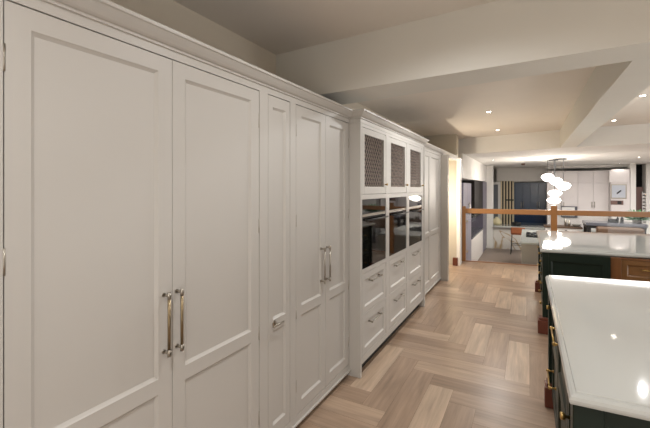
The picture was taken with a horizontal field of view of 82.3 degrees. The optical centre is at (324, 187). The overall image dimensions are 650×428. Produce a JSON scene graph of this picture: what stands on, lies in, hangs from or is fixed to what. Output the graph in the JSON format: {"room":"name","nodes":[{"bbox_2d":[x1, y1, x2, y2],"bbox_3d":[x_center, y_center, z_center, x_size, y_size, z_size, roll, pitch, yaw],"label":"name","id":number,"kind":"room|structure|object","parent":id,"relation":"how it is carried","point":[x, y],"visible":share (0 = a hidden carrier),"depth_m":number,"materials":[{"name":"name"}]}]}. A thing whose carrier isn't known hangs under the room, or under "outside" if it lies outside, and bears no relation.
{"room":"store","nodes":[
{"label":"store","id":0,"kind":"room"},
{"bbox_2d":[109,0,423,136],"bbox_3d":[1.724,0.475,7.376,0.100,3.450,20.000,0,0,29],"label":"wall","id":1,"kind":"structure","parent":0,"point":[169,13],"depth_m":2.59,"materials":[{"name":"paint"}]},
{"bbox_2d":[440,155,448,280],"bbox_3d":[1.811,0.515,6.596,0.720,2.170,0.105,0,0,29],"label":"trim","id":2,"kind":"structure","parent":1,"relation":"attached to","point":[444,158],"depth_m":6.41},
{"bbox_2d":[462,181,482,217],"bbox_3d":[4.239,0.305,11.124,0.685,0.990,2.090,0,0,29],"label":"upper cabinet","id":3,"kind":"object","parent":1,"relation":"attached to","point":[476,186],"visible":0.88,"depth_m":10.41,"materials":[{"name":"grey wood"}]},
{"bbox_2d":[173,0,496,54],"bbox_3d":[1.490,-1.236,-0.642,7.170,0.100,5.500,0,0,29],"label":"ceiling","id":4,"kind":"structure","parent":0,"point":[276,26],"depth_m":2.57,"materials":[{"name":"paint"}]},
{"bbox_2d":[276,0,649,104],"bbox_3d":[2.688,-1.000,1.564,7.212,0.460,0.439,0,0,33],"label":"beam","id":5,"kind":"structure","parent":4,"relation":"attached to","point":[499,40],"depth_m":2.46,"materials":[{"name":"paint"}]},
{"bbox_2d":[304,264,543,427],"bbox_3d":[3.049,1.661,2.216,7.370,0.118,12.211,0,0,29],"label":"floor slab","id":6,"kind":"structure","parent":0,"point":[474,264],"depth_m":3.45,"materials":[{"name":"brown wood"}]},
{"bbox_2d":[296,261,555,427],"bbox_3d":[3.070,1.600,2.254,7.170,0.001,12.097,0,0,29],"label":"floor","id":7,"kind":"structure","parent":0,"point":[422,401],"depth_m":3.33,"materials":[{"name":"brown wood"}]},
{"bbox_2d":[0,0,263,427],"bbox_3d":[-0.915,0.480,1.724,0.671,2.240,1.280,0,0,29],"label":"tall cabinet","id":8,"kind":"object","parent":7,"relation":"on","point":[132,167],"visible":1,"depth_m":1.40,"materials":[{"name":"white wood"}]},
{"bbox_2d":[264,86,294,427],"bbox_3d":[-0.535,0.480,2.422,0.670,2.240,0.310,0,0,29],"label":"tall cabinet","id":9,"kind":"object","parent":7,"relation":"on","point":[278,107],"visible":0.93,"depth_m":2.29,"materials":[{"name":"white wood"}]},
{"bbox_2d":[294,98,350,427],"bbox_3d":[-0.254,0.480,2.936,0.671,2.240,0.860,0,0,29],"label":"tall cabinet","id":10,"kind":"object","parent":7,"relation":"on","point":[321,136],"visible":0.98,"depth_m":2.73,"materials":[{"name":"white wood"}]},
{"bbox_2d":[347,118,424,377],"bbox_3d":[0.514,0.480,4.250,0.761,2.240,2.185,0,0,29],"label":"oven cabinet","id":11,"kind":"object","parent":7,"relation":"on","point":[384,163],"visible":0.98,"depth_m":3.62,"materials":[{"name":"paint"}]},
{"bbox_2d":[362,198,388,268],"bbox_3d":[0.236,0.398,3.545,0.588,0.594,0.594,0,0,29],"label":"oven","id":12,"kind":"object","parent":11,"relation":"in","point":[373,210],"visible":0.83,"depth_m":3.40,"materials":[{"name":"black glass"}]},
{"bbox_2d":[389,197,408,255],"bbox_3d":[0.574,0.398,4.164,0.588,0.594,0.594,0,0,29],"label":"oven","id":13,"kind":"object","parent":11,"relation":"in","point":[397,210],"visible":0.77,"depth_m":4.02,"materials":[{"name":"black glass"}]},
{"bbox_2d":[409,196,423,245],"bbox_3d":[0.918,0.398,4.796,0.588,0.594,0.594,0,0,29],"label":"oven","id":14,"kind":"object","parent":11,"relation":"in","point":[415,202],"visible":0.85,"depth_m":4.67,"materials":[{"name":"black glass"}]},
{"bbox_2d":[425,148,440,293],"bbox_3d":[1.356,0.480,5.909,0.650,2.240,1.528,0,0,29],"label":"tall cabinet","id":15,"kind":"object","parent":7,"relation":"on","point":[432,159],"visible":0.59,"depth_m":5.93,"materials":[{"name":"white wood"}]},
{"bbox_2d":[453,257,457,265],"bbox_3d":[2.694,1.520,7.688,0.095,0.160,0.078,0,0,29],"label":"plinth block","id":16,"kind":"object","parent":7,"relation":"on","point":[455,259],"visible":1,"depth_m":7.65,"materials":[{"name":"brown wood"}]},
{"bbox_2d":[466,260,537,265],"bbox_3d":[5.717,1.602,7.136,7.174,0.036,0.059,0,0,21],"label":"trim","id":17,"kind":"structure","parent":7,"relation":"on","point":[466,260],"depth_m":7.87,"materials":[{"name":"brown wood"}]},
{"bbox_2d":[462,205,649,263],"bbox_3d":[6.020,0.970,6.967,6.474,1.229,0.084,0,0,21],"label":"balustrade","id":18,"kind":"object","parent":17,"relation":"on","point":[553,212],"visible":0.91,"depth_m":7.49,"materials":[{"name":"brown wood"}]},
{"bbox_2d":[535,243,610,334],"bbox_3d":[3.106,1.157,4.813,0.653,0.887,1.995,0,0,29],"label":"kitchen island","id":19,"kind":"object","parent":7,"relation":"on","point":[560,264],"visible":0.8,"depth_m":4.04,"materials":[{"name":"green paint"}]},
{"bbox_2d":[537,230,649,258],"bbox_3d":[4.002,0.691,4.600,2.382,0.042,2.390,0,0,29],"label":"countertop","id":20,"kind":"structure","parent":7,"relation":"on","point":[566,242],"depth_m":4.49,"materials":[{"name":"stone"}]},
{"bbox_2d":[544,294,649,427],"bbox_3d":[1.813,1.156,1.719,1.323,0.888,1.805,0,0,29],"label":"kitchen island","id":21,"kind":"object","parent":7,"relation":"on","point":[566,415],"visible":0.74,"depth_m":1.87,"materials":[{"name":"green paint"}]},
{"bbox_2d":[545,275,649,420],"bbox_3d":[1.895,0.691,1.834,1.331,0.042,2.125,0,0,29],"label":"island countertop","id":22,"kind":"structure","parent":21,"relation":"on","point":[602,326],"depth_m":1.63,"materials":[{"name":"stone"}]},
{"bbox_2d":[610,256,649,281],"bbox_3d":[4.110,1.157,4.241,1.648,0.885,1.816,0,0,29],"label":"drawer unit","id":23,"kind":"object","parent":7,"relation":"on","point":[622,268],"visible":0.29,"depth_m":3.80,"materials":[{"name":"brown wood"}]},
{"bbox_2d":[424,134,457,264],"bbox_3d":[2.488,0.125,7.972,0.670,2.950,0.220,0,0,29],"label":"wall","id":24,"kind":"structure","parent":0,"point":[449,143],"depth_m":7.76,"materials":[{"name":"beige paint"}]},
{"bbox_2d":[41,0,457,158],"bbox_3d":[0.922,-0.619,4.335,0.176,0.066,7.625,0,0,29],"label":"trim","id":25,"kind":"structure","parent":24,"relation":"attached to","point":[106,12],"depth_m":1.71,"materials":[{"name":"paint"}]},
{"bbox_2d":[442,153,456,160],"bbox_3d":[2.357,-0.605,7.138,0.100,0.080,1.370,0,0,29],"label":"trim","id":26,"kind":"structure","parent":24,"relation":"attached to","point":[450,157],"depth_m":7.37,"materials":[{"name":"paint"}]},
{"bbox_2d":[457,158,461,265],"bbox_3d":[2.809,0.490,7.792,0.064,2.220,0.230,0,0,29],"label":"trim","id":27,"kind":"structure","parent":24,"relation":"attached to","point":[459,160],"depth_m":7.70,"materials":[{"name":"white paint"}]},
{"bbox_2d":[458,153,486,181],"bbox_3d":[4.048,-0.495,10.806,0.695,0.550,5.450,0,0,29],"label":"wall","id":28,"kind":"structure","parent":0,"point":[472,170],"depth_m":9.74,"materials":[{"name":"white paint"}]},
{"bbox_2d":[486,166,493,247],"bbox_3d":[5.504,0.665,13.259,0.900,2.870,0.250,0,0,29],"label":"wall pier","id":29,"kind":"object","parent":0,"point":[490,169],"visible":0.21,"depth_m":12.99,"materials":[{"name":"white paint"}]},
{"bbox_2d":[478,248,520,263],"bbox_3d":[8.582,2.150,9.955,9.670,0.100,8.900,0,0,29],"label":"floor","id":30,"kind":"structure","parent":0,"point":[489,254],"depth_m":11.49,"materials":[{"name":"beige wood"}]},
{"bbox_2d":[462,183,470,259],"bbox_3d":[3.124,0.990,9.032,0.732,2.220,1.290,0,0,29],"label":"tall cabinet","id":31,"kind":"object","parent":30,"relation":"on","point":[466,187],"visible":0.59,"depth_m":8.87,"materials":[{"name":"wood"}]},
{"bbox_2d":[471,230,482,260],"bbox_3d":[4.086,1.705,10.843,0.685,0.790,2.750,0,0,29],"label":"base cabinet","id":32,"kind":"object","parent":30,"relation":"on","point":[477,241],"visible":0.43,"depth_m":10.62,"materials":[{"name":"wood"}]},
{"bbox_2d":[471,227,483,239],"bbox_3d":[4.092,1.288,10.834,0.705,0.045,2.780,0,0,29],"label":"countertop","id":33,"kind":"structure","parent":32,"relation":"on","point":[475,231],"depth_m":10.88,"materials":[{"name":"grey stone"}]},
{"bbox_2d":[471,182,486,251],"bbox_3d":[5.051,0.950,12.612,0.685,2.300,1.220,0,0,29],"label":"tall cabinet","id":34,"kind":"object","parent":30,"relation":"on","point":[480,220],"visible":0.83,"depth_m":12.08,"materials":[{"name":"wood"}]},
{"bbox_2d":[500,181,513,223],"bbox_3d":[6.991,0.601,14.276,0.466,1.741,0.140,0,0,29],"label":"screen","id":35,"kind":"object","parent":30,"relation":"on","point":[507,187],"visible":0.69,"depth_m":14.25,"materials":[{"name":"grey wood"}]},
{"bbox_2d":[494,182,500,218],"bbox_3d":[6.628,0.643,14.416,0.317,1.748,0.060,0,0,29],"label":"door","id":36,"kind":"structure","parent":35,"relation":"attached to","point":[495,183],"depth_m":14.33,"materials":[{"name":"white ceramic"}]},
{"bbox_2d":[494,185,497,217],"bbox_3d":[6.594,0.708,14.384,0.176,1.685,0.030,0,0,29],"label":"window","id":37,"kind":"structure","parent":36,"relation":"attached to","point":[495,186],"depth_m":14.37,"materials":[{"name":"grey"}]},
{"bbox_2d":[510,227,524,253],"bbox_3d":[6.145,1.670,11.845,0.423,0.861,0.422,0,0,29],"label":"bar stool","id":38,"kind":"object","parent":30,"relation":"on","point":[514,230],"visible":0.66,"depth_m":11.70,"materials":[{"name":"orange leather"}]},
{"bbox_2d":[514,183,545,225],"bbox_3d":[7.806,0.623,14.161,1.055,1.650,0.660,0,0,29],"label":"tall cabinet","id":39,"kind":"object","parent":30,"relation":"on","point":[529,196],"visible":0.69,"depth_m":13.89,"materials":[{"name":"paint"}]},
{"bbox_2d":[514,214,545,222],"bbox_3d":[7.673,1.134,13.918,1.045,0.321,0.010,0,0,29],"label":"backsplash","id":40,"kind":"structure","parent":39,"relation":"attached to","point":[517,217],"depth_m":13.91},
{"bbox_2d":[520,229,550,264],"bbox_3d":[5.457,1.640,9.143,1.120,0.920,2.980,0,0,29],"label":"kitchen island","id":41,"kind":"object","parent":30,"relation":"on","point":[529,250],"visible":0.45,"depth_m":8.07,"materials":[{"name":"wood"}]},
{"bbox_2d":[526,232,536,237],"bbox_3d":[5.279,1.153,9.195,0.540,0.053,0.900,0,0,29],"label":"gas hob","id":42,"kind":"object","parent":41,"relation":"in","point":[528,234],"visible":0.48,"depth_m":9.06,"materials":[{"name":"black glass"}]},
{"bbox_2d":[493,224,595,249],"bbox_3d":[7.456,1.700,12.421,3.310,0.800,0.750,0,0,29],"label":"base cabinet","id":43,"kind":"object","parent":30,"relation":"on","point":[502,232],"visible":0.32,"depth_m":12.79,"materials":[{"name":"stone"}]},
{"bbox_2d":[493,224,595,231],"bbox_3d":[7.456,1.330,12.421,3.310,0.060,0.750,0,0,29],"label":"countertop","id":44,"kind":"structure","parent":43,"relation":"on","point":[501,225],"depth_m":12.56,"materials":[{"name":"stone"}]},
{"bbox_2d":[493,217,501,224],"bbox_3d":[6.057,1.160,13.099,0.320,0.280,0.315,0,0,29],"label":"vase","id":45,"kind":"object","parent":44,"relation":"on","point":[496,221],"visible":0.92,"depth_m":13.00,"materials":[{"name":"beige ceramic"}]},
{"bbox_2d":[512,221,520,225],"bbox_3d":[6.593,1.225,12.807,0.280,0.150,0.276,0,0,29],"label":"cooking pot","id":46,"kind":"object","parent":44,"relation":"on","point":[516,223],"visible":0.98,"depth_m":12.71,"materials":[{"name":"black metal"}]},
{"bbox_2d":[544,224,582,231],"bbox_3d":[7.275,1.631,11.403,0.976,0.939,0.650,0,0,29],"label":"countertop","id":47,"kind":"structure","parent":30,"relation":"on","point":[572,228],"depth_m":11.14,"materials":[{"name":"white stone"}]},
{"bbox_2d":[544,224,582,228],"bbox_3d":[7.275,1.181,11.403,0.976,0.040,0.650,0,0,29],"label":"countertop","id":48,"kind":"structure","parent":47,"relation":"on","point":[545,225],"depth_m":11.22,"materials":[{"name":"white stone"}]},
{"bbox_2d":[546,170,608,226],"bbox_3d":[8.693,0.753,12.880,1.751,2.693,0.660,0,0,29],"label":"tall cabinet","id":49,"kind":"object","parent":30,"relation":"on","point":[588,190],"visible":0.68,"depth_m":12.55,"materials":[{"name":"white wood"}]},
{"bbox_2d":[561,206,576,217],"bbox_3d":[8.322,0.814,12.680,0.472,0.379,0.026,0,0,29],"label":"picture frame","id":50,"kind":"object","parent":49,"relation":"attached to","point":[562,207],"visible":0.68,"depth_m":12.67,"materials":[{"name":"grey"}]},
{"bbox_2d":[582,220,647,233],"bbox_3d":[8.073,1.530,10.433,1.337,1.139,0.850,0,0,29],"label":"dining table","id":51,"kind":"object","parent":30,"relation":"on","point":[587,224],"visible":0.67,"depth_m":10.18,"materials":[{"name":"grey"}]},
{"bbox_2d":[608,219,616,222],"bbox_3d":[8.020,0.911,10.377,0.180,0.100,0.140,0,0,29],"label":"storage box","id":52,"kind":"object","parent":51,"relation":"on","point":[609,220],"visible":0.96,"depth_m":10.32,"materials":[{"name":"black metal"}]},
{"bbox_2d":[624,209,649,222],"bbox_3d":[8.518,0.762,10.106,0.700,0.396,0.690,0,0,29],"label":"potted plant","id":53,"kind":"object","parent":51,"relation":"on","point":[634,219],"visible":0.51,"depth_m":10.08,"materials":[{"name":"green plant"}]},
{"bbox_2d":[609,169,629,221],"bbox_3d":[9.573,0.751,12.222,0.529,2.697,0.972,0,0,29],"label":"wall","id":54,"kind":"structure","parent":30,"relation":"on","point":[616,176],"depth_m":11.80,"materials":[{"name":"white paint"}]},
{"bbox_2d":[611,184,626,198],"bbox_3d":[9.312,0.110,11.793,0.399,0.459,0.065,0,0,29],"label":"clock","id":55,"kind":"object","parent":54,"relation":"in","point":[618,191],"visible":1,"depth_m":11.79,"materials":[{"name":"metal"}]},
{"bbox_2d":[596,226,644,233],"bbox_3d":[7.755,1.569,9.797,0.987,1.061,0.330,0,0,29],"label":"bench","id":56,"kind":"object","parent":30,"relation":"on","point":[602,229],"visible":0.32,"depth_m":9.69,"materials":[{"name":"brown wood"}]},
{"bbox_2d":[636,187,642,222],"bbox_3d":[10.161,0.696,12.022,0.171,1.457,0.040,0,0,29],"label":"screen panel","id":57,"kind":"object","parent":30,"relation":"on","point":[639,190],"visible":0.49,"depth_m":12.01,"materials":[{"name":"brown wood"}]},
{"bbox_2d":[357,66,649,138],"bbox_3d":[4.364,-1.170,4.625,7.170,0.100,6.500,0,0,29],"label":"ceiling","id":58,"kind":"structure","parent":0,"point":[543,102],"depth_m":5.11,"materials":[{"name":"paint"}]},
{"bbox_2d":[560,58,649,147],"bbox_3d":[3.291,-0.955,4.632,0.260,0.370,5.595,0,0,29],"label":"ceiling beam","id":59,"kind":"structure","parent":58,"relation":"attached to","point":[610,87],"depth_m":3.41,"materials":[{"name":"paint"}]},
{"bbox_2d":[458,123,649,169],"bbox_3d":[8.487,-1.000,9.780,9.470,0.460,9.100,0,0,29],"label":"ceiling","id":60,"kind":"structure","parent":0,"point":[624,144],"depth_m":7.90,"materials":[{"name":"white paint"}]},
{"bbox_2d":[541,158,570,203],"bbox_3d":[6.085,-0.174,9.814,0.470,1.193,0.725,0,0,-9],"label":"pendant chandelier","id":61,"kind":"object","parent":60,"relation":"hanging from","point":[552,179],"visible":1,"depth_m":9.75,"materials":[{"name":"white glass"}]},
{"bbox_2d":[494,167,623,182],"bbox_3d":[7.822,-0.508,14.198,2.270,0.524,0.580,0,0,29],"label":"wall","id":62,"kind":"structure","parent":0,"point":[530,174],"depth_m":14.08,"materials":[{"name":"white paint"}]},
{"bbox_2d":[546,164,626,168],"bbox_3d":[8.939,-0.725,12.780,2.309,0.090,0.500,0,0,29],"label":"wall","id":63,"kind":"structure","parent":0,"point":[615,165],"depth_m":12.54,"materials":[{"name":"white paint"}]},
{"bbox_2d":[624,163,635,221],"bbox_3d":[9.879,0.665,12.067,0.138,2.870,0.950,0,0,29],"label":"wall strip","id":64,"kind":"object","parent":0,"point":[632,166],"visible":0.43,"depth_m":11.66,"materials":[{"name":"white paint"}]},
{"bbox_2d":[642,164,649,233],"bbox_3d":[12.115,0.665,11.047,4.115,2.870,0.600,0,0,29],"label":"wall","id":65,"kind":"structure","parent":0,"point":[645,167],"depth_m":11.77,"materials":[{"name":"white paint"}]},
{"bbox_2d":[636,165,641,186],"bbox_3d":[10.307,0.665,12.290,0.260,2.870,0.050,0,0,29],"label":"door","id":66,"kind":"structure","parent":65,"relation":"in","point":[638,167],"depth_m":12.24,"materials":[{"name":"black"}]},
{"bbox_2d":[642,191,644,223],"bbox_3d":[10.199,0.759,11.893,0.101,1.294,0.070,0,0,29],"label":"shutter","id":67,"kind":"object","parent":65,"relation":"attached to","point":[642,191],"visible":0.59,"depth_m":11.88,"materials":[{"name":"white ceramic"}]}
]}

